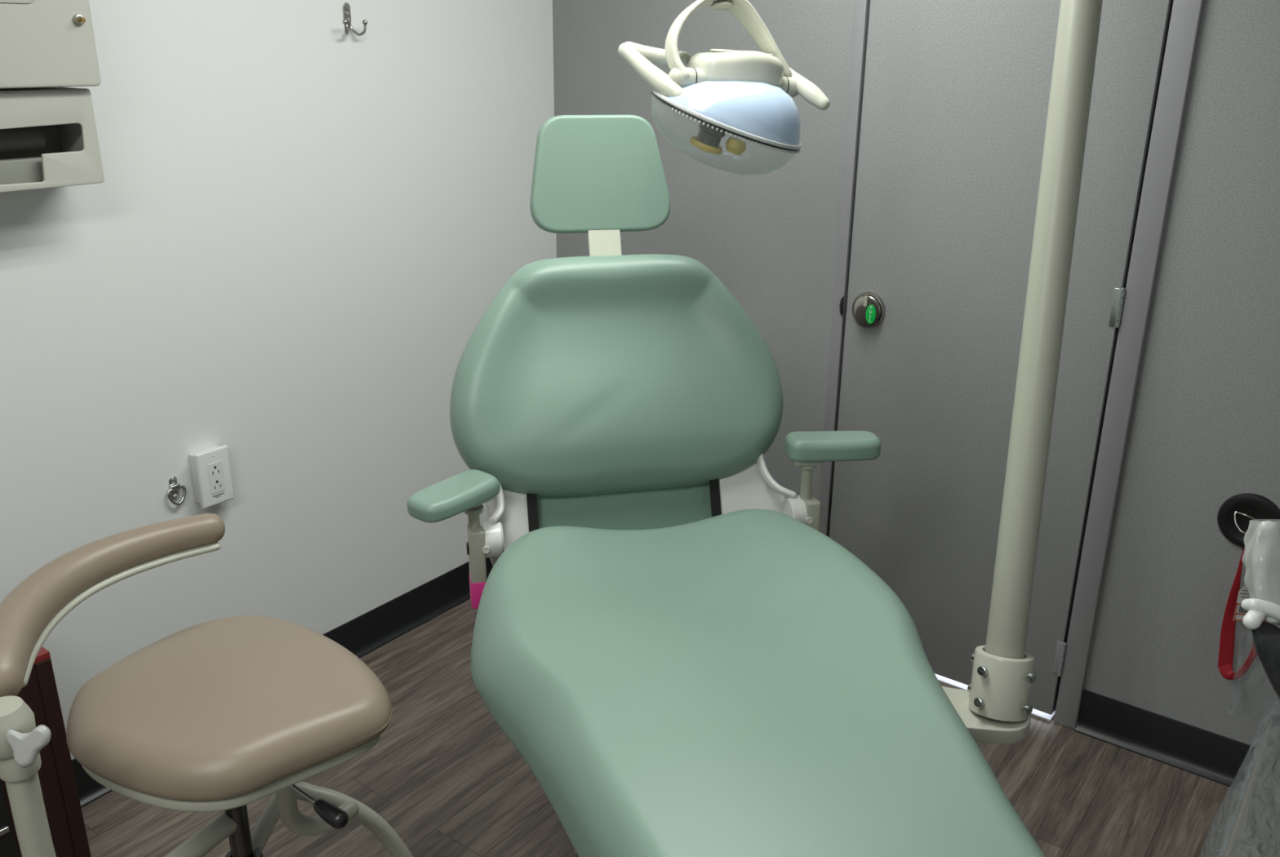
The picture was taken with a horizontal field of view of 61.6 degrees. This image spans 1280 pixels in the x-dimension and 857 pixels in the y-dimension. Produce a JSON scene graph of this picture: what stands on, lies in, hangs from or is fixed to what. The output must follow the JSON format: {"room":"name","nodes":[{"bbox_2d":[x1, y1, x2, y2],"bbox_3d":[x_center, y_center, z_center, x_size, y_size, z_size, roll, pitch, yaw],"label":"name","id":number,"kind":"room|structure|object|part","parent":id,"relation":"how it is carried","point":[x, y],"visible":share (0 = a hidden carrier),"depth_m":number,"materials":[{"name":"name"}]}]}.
{"room":"dental clinic","nodes":[
{"label":"dental clinic","id":0,"kind":"room"},
{"bbox_2d":[0,0,556,759],"bbox_3d":[-1.438,-0.113,1.479,0.100,2.080,4.100,15,24,34],"label":"wall","id":1,"kind":"structure","parent":0,"point":[292,245],"depth_m":2.26,"materials":[{"name":"white paint"}]},
{"bbox_2d":[0,0,101,88],"bbox_3d":[-1.065,-0.711,1.544,0.171,0.425,0.460,15,24,34],"label":"upper cabinet","id":2,"kind":"object","parent":1,"relation":"attached to","point":[44,43],"visible":1,"depth_m":1.67,"materials":[{"name":"beige metal"}]},
{"bbox_3d":[-1.014,-0.744,1.488,0.003,0.280,0.300,15,24,34],"label":"door panel","id":3,"kind":"part","parent":2,"relation":"part of","materials":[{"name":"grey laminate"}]},
{"bbox_2d":[0,87,104,192],"bbox_3d":[-1.086,-0.440,1.653,0.130,0.152,0.445,15,24,34],"label":"dispenser","id":4,"kind":"object","parent":1,"relation":"attached to","point":[49,138],"visible":0.98,"depth_m":1.74,"materials":[{"name":"beige plastic"}]},
{"bbox_3d":[-1.130,-0.453,1.687,0.012,0.132,0.424,15,24,34],"label":"panel","id":5,"kind":"part","parent":4,"relation":"part of","materials":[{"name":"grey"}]},
{"bbox_2d":[166,475,186,505],"bbox_3d":[-0.941,0.127,2.177,0.014,0.060,0.042,15,24,34],"label":"ring","id":6,"kind":"object","parent":1,"relation":"attached to","point":[172,494],"visible":1,"depth_m":2.18,"materials":[{"name":"silver metal"}]},
{"bbox_3d":[-0.946,0.121,2.179,0.003,0.052,0.017,15,24,34],"label":"strap plate","id":7,"kind":"part","parent":6,"relation":"part of","materials":[{"name":"silver metal"}]},
{"bbox_2d":[188,444,234,508],"bbox_3d":[-0.887,0.097,2.222,0.038,0.120,0.074,15,24,34],"label":"power outlet","id":8,"kind":"object","parent":1,"relation":"attached to","point":[211,469],"visible":1,"depth_m":2.21,"materials":[{"name":"white plastic"}]},
{"bbox_2d":[207,460,225,494],"bbox_3d":[-0.873,0.101,2.212,0.002,0.066,0.033,15,24,34],"label":"receptacle","id":9,"kind":"object","parent":8,"relation":"attached to","point":[215,468],"depth_m":2.21,"materials":[{"name":"white plastic"}]},
{"bbox_2d":[71,557,493,808],"bbox_3d":[-1.400,0.831,1.782,0.020,0.100,3.900,15,24,34],"label":"baseboard","id":10,"kind":"structure","parent":1,"relation":"attached to","point":[375,628],"depth_m":2.76,"materials":[{"name":"black rubber"}]},
{"bbox_2d":[342,3,367,35],"bbox_3d":[-0.608,-0.861,2.260,0.036,0.066,0.063,15,24,34],"label":"coat hook","id":11,"kind":"object","parent":1,"relation":"attached to","point":[346,21],"visible":1,"depth_m":2.27,"materials":[{"name":"silver metal"}]},
{"bbox_3d":[-0.619,-0.876,2.268,0.003,0.044,0.018,15,24,34],"label":"mounting plate","id":12,"kind":"part","parent":11,"relation":"part of","materials":[{"name":"silver metal"}]},
{"bbox_2d":[81,599,1239,856],"bbox_3d":[-0.159,1.147,1.239,2.950,0.100,4.600,15,24,34],"label":"floor","id":13,"kind":"structure","parent":0,"point":[443,774],"depth_m":2.20,"materials":[{"name":"brown wood"}]},
{"bbox_2d":[0,646,91,856],"bbox_3d":[-1.219,0.638,1.709,0.310,0.517,0.500,15,24,34],"label":"base cabinet","id":14,"kind":"object","parent":13,"relation":"on","point":[56,776],"visible":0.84,"depth_m":1.77,"materials":[{"name":"brown wood"}]},
{"bbox_3d":[-1.133,0.737,1.609,0.008,0.360,0.380,15,24,34],"label":"panel","id":15,"kind":"part","parent":14,"relation":"part of","materials":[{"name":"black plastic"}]},
{"bbox_3d":[-0.967,0.609,1.814,0.016,0.503,0.024,15,24,34],"label":"corner post","id":16,"kind":"part","parent":14,"relation":"part of","materials":[{"name":"red wood"}]},
{"bbox_2d":[0,513,413,856],"bbox_3d":[-0.558,0.571,1.451,0.457,0.828,0.534,15,24,34],"label":"stool","id":17,"kind":"object","parent":13,"relation":"on","point":[228,714],"visible":1,"depth_m":1.34,"materials":[{"name":"beige leather"}]},
{"bbox_3d":[-0.631,0.328,1.106,0.046,0.042,0.021,0,20,-3],"label":"wing knob","id":18,"kind":"part","parent":17,"relation":"part of","materials":[{"name":"grey plastic"}]},
{"bbox_3d":[-0.605,0.425,1.290,0.039,0.334,0.286,10,22,25],"label":"arm post","id":19,"kind":"part","parent":17,"relation":"part of","materials":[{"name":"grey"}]},
{"bbox_3d":[-0.692,0.219,1.361,0.119,0.017,0.390,6,21,15],"label":"arm plate","id":20,"kind":"part","parent":17,"relation":"part of","materials":[{"name":"grey"}]},
{"bbox_3d":[-0.541,0.353,1.407,0.394,0.064,0.349,15,24,34],"label":"seat","id":21,"kind":"part","parent":17,"relation":"part of","materials":[{"name":"beige leather"}]},
{"bbox_3d":[-0.545,0.540,1.457,0.028,0.226,0.028,15,24,34],"label":"gas rod","id":22,"kind":"part","parent":17,"relation":"part of","materials":[{"name":"black metal"}]},
{"bbox_3d":[-0.434,0.471,1.385,0.079,0.021,0.006,12,23,29],"label":"height lever","id":23,"kind":"part","parent":17,"relation":"part of","materials":[{"name":"silver metal"}]},
{"bbox_3d":[-0.462,0.696,1.614,0.267,0.370,0.095,-11,23,-30],"label":"leg","id":24,"kind":"part","parent":17,"relation":"part of","materials":[{"name":"grey metal"}]},
{"bbox_2d":[407,115,1045,856],"bbox_3d":[0.107,0.295,1.499,0.816,1.323,1.400,-4,20,-12],"label":"dental chair","id":25,"kind":"object","parent":13,"relation":"on","point":[678,673],"visible":1,"depth_m":1.60,"materials":[{"name":"green leather"}]},
{"bbox_3d":[-0.274,0.151,1.773,0.033,0.047,0.033,-4,20,-12],"label":"armrest post","id":26,"kind":"part","parent":25,"relation":"part of","materials":[{"name":"grey"}]},
{"bbox_3d":[-0.273,0.112,1.770,0.046,0.014,0.050,16,25,37],"label":"armrest plate","id":27,"kind":"part","parent":25,"relation":"part of","materials":[{"name":"grey plastic"}]},
{"bbox_3d":[-0.039,-0.095,1.892,0.592,0.401,0.208,-4,20,-12],"label":"backrest","id":28,"kind":"part","parent":25,"relation":"part of","materials":[{"name":"green leather"}]},
{"bbox_2d":[470,508,1045,856],"bbox_3d":[0.131,0.364,1.344,0.642,0.137,1.060,-4,20,-12],"label":"seat cushion","id":29,"kind":"object","parent":25,"relation":"on","point":[740,683],"depth_m":1.30,"materials":[{"name":"green leather"}]},
{"bbox_3d":[0.291,0.052,1.881,0.050,0.013,0.046,-2,20,-7],"label":"armrest plate","id":30,"kind":"part","parent":25,"relation":"part of","materials":[{"name":"grey"}]},
{"bbox_3d":[0.293,0.097,1.893,0.033,0.080,0.033,-4,20,-12],"label":"armrest post","id":31,"kind":"part","parent":25,"relation":"part of","materials":[{"name":"grey metal"}]},
{"bbox_2d":[942,0,1102,744],"bbox_3d":[0.359,-0.332,1.594,0.633,1.496,0.503,3,20,6],"label":"pole","id":32,"kind":"object","parent":25,"relation":"attached to","point":[995,708],"visible":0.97,"depth_m":1.57,"materials":[{"name":"grey metal"}]},
{"bbox_2d":[617,0,830,175],"bbox_3d":[0.125,-0.573,1.690,0.282,0.333,0.245,15,24,34],"label":"lamp","id":33,"kind":"object","parent":32,"relation":"attached to","point":[748,95],"visible":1,"depth_m":1.65,"materials":[{"name":"white plastic"}]},
{"bbox_3d":[0.025,-0.596,1.706,0.110,0.035,0.026,-1,20,-5],"label":"handle","id":34,"kind":"part","parent":33,"relation":"part of","materials":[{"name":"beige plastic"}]},
{"bbox_3d":[0.105,-0.451,1.711,0.054,0.027,0.055,15,24,34],"label":"bulb","id":35,"kind":"part","parent":33,"relation":"part of","materials":[{"name":"yellow glass"}]},
{"bbox_3d":[0.102,-0.712,1.702,0.027,0.080,0.082,-5,21,-16],"label":"yoke stem","id":36,"kind":"part","parent":33,"relation":"part of","materials":[{"name":"beige plastic"}]},
{"bbox_3d":[0.161,-0.593,1.696,0.104,0.012,0.060,-8,22,-24],"label":"housing lid","id":37,"kind":"part","parent":33,"relation":"part of","materials":[{"name":"beige plastic"}]},
{"bbox_3d":[0.237,-0.574,1.745,0.048,0.034,0.025,15,24,34],"label":"handle","id":38,"kind":"part","parent":33,"relation":"part of","materials":[{"name":"beige plastic"}]},
{"bbox_2d":[1217,714,1279,856],"bbox_3d":[0.605,0.833,0.796,0.564,0.806,0.915,15,24,34],"label":"countertop","id":39,"kind":"structure","parent":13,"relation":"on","point":[1253,830],"depth_m":0.98,"materials":[{"name":"grey stone"}]},
{"bbox_3d":[0.408,0.451,0.811,0.024,0.024,0.907,15,24,34],"label":"rail","id":40,"kind":"part","parent":39,"relation":"part of","materials":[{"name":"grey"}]},
{"bbox_2d":[1240,519,1279,699],"bbox_3d":[0.673,0.217,1.102,0.103,0.194,0.221,6,21,15],"label":"holder","id":41,"kind":"object","parent":39,"relation":"attached to","point":[1260,559],"visible":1,"depth_m":1.14,"materials":[{"name":"white plastic"}]},
{"bbox_3d":[0.676,0.199,1.140,0.069,0.041,0.032,3,20,5],"label":"bracket arm","id":42,"kind":"part","parent":41,"relation":"part of","materials":[{"name":"white plastic"}]},
{"bbox_2d":[552,0,1279,746],"bbox_3d":[0.886,-0.338,2.171,2.750,2.080,0.050,15,24,34],"label":"wall","id":43,"kind":"structure","parent":0,"point":[1204,429],"depth_m":2.23,"materials":[{"name":"grey paint"}]},
{"bbox_2d":[839,296,844,315],"bbox_3d":[0.466,-0.284,2.482,0.008,0.045,0.005,15,24,34],"label":"strike plate","id":44,"kind":"object","parent":43,"relation":"attached to","point":[841,306],"visible":1,"depth_m":2.48,"materials":[{"name":"black metal"}]},
{"bbox_2d":[818,0,870,537],"bbox_3d":[0.477,-0.445,2.455,0.027,2.080,0.054,15,24,34],"label":"trim","id":45,"kind":"structure","parent":43,"relation":"attached to","point":[861,13],"depth_m":2.44,"materials":[{"name":"grey metal"}]},
{"bbox_2d":[934,673,1055,720],"bbox_3d":[0.718,0.595,2.639,0.592,0.003,0.062,15,24,34],"label":"trim","id":46,"kind":"structure","parent":43,"relation":"attached to","point":[1037,713],"depth_m":2.57,"materials":[{"name":"white"}]},
{"bbox_2d":[829,0,1173,715],"bbox_3d":[0.727,-0.383,2.269,0.596,2.066,0.057,15,24,34],"label":"door","id":47,"kind":"structure","parent":43,"relation":"in","point":[956,94],"depth_m":2.30,"materials":[{"name":"grey metal"}]},
{"bbox_2d":[851,291,885,327],"bbox_3d":[0.514,-0.268,2.440,0.082,0.082,0.026,15,24,34],"label":"door knob","id":48,"kind":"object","parent":47,"relation":"attached to","point":[868,309],"depth_m":2.43,"materials":[{"name":"silver metal"}]},
{"bbox_3d":[0.521,-0.258,2.423,0.024,0.045,0.002,15,24,34],"label":"pull plate","id":49,"kind":"part","parent":48,"relation":"part of","materials":[{"name":"green plastic"}]},
{"bbox_3d":[0.936,0.511,2.394,0.010,0.084,0.022,-8,22,-22],"label":"hinge","id":50,"kind":"part","parent":47,"relation":"part of","materials":[{"name":"silver metal"}]},
{"bbox_3d":[0.944,-0.240,2.122,0.010,0.080,0.022,-8,22,-22],"label":"hinge","id":51,"kind":"part","parent":47,"relation":"part of","materials":[{"name":"silver metal"}]},
{"bbox_2d":[1053,0,1204,729],"bbox_3d":[0.987,-0.311,2.098,0.048,2.080,0.054,15,24,34],"label":"trim","id":52,"kind":"structure","parent":43,"relation":"attached to","point":[1186,15],"depth_m":2.12,"materials":[{"name":"grey"}]},
{"bbox_2d":[1074,688,1255,791],"bbox_3d":[1.473,0.760,2.062,1.224,0.100,0.020,15,24,34],"label":"baseboard","id":53,"kind":"structure","parent":43,"relation":"attached to","point":[1220,759],"depth_m":2.31,"materials":[{"name":"black rubber"}]},
{"bbox_2d":[1217,493,1279,550],"bbox_3d":[1.180,0.185,2.082,0.115,0.115,0.034,15,24,34],"label":"plate","id":54,"kind":"object","parent":43,"relation":"attached to","point":[1234,515],"visible":0.59,"depth_m":2.10,"materials":[{"name":"black plastic"}]},
{"bbox_2d":[1217,547,1266,679],"bbox_3d":[1.192,0.357,2.110,0.073,0.308,0.024,8,21,20],"label":"lanyard","id":55,"kind":"object","parent":54,"relation":"hanging from","point":[1225,660],"visible":0.53,"depth_m":2.14,"materials":[{"name":"red fabric"}]},
{"bbox_2d":[1233,586,1249,621],"bbox_3d":[1.187,0.332,2.090,0.044,0.102,0.003,6,21,15],"label":"paper tag","id":56,"kind":"object","parent":55,"relation":"hanging from","point":[1239,613],"visible":0.44,"depth_m":2.10,"materials":[{"name":"grey paper"}]},
{"bbox_2d":[1238,605,1248,613],"bbox_3d":[1.183,0.354,2.099,0.023,0.015,0.001,6,21,15],"label":"picture","id":57,"kind":"object","parent":56,"relation":"on","point":[1241,610],"depth_m":2.10,"materials":[{"name":"grey paper"}]}
]}

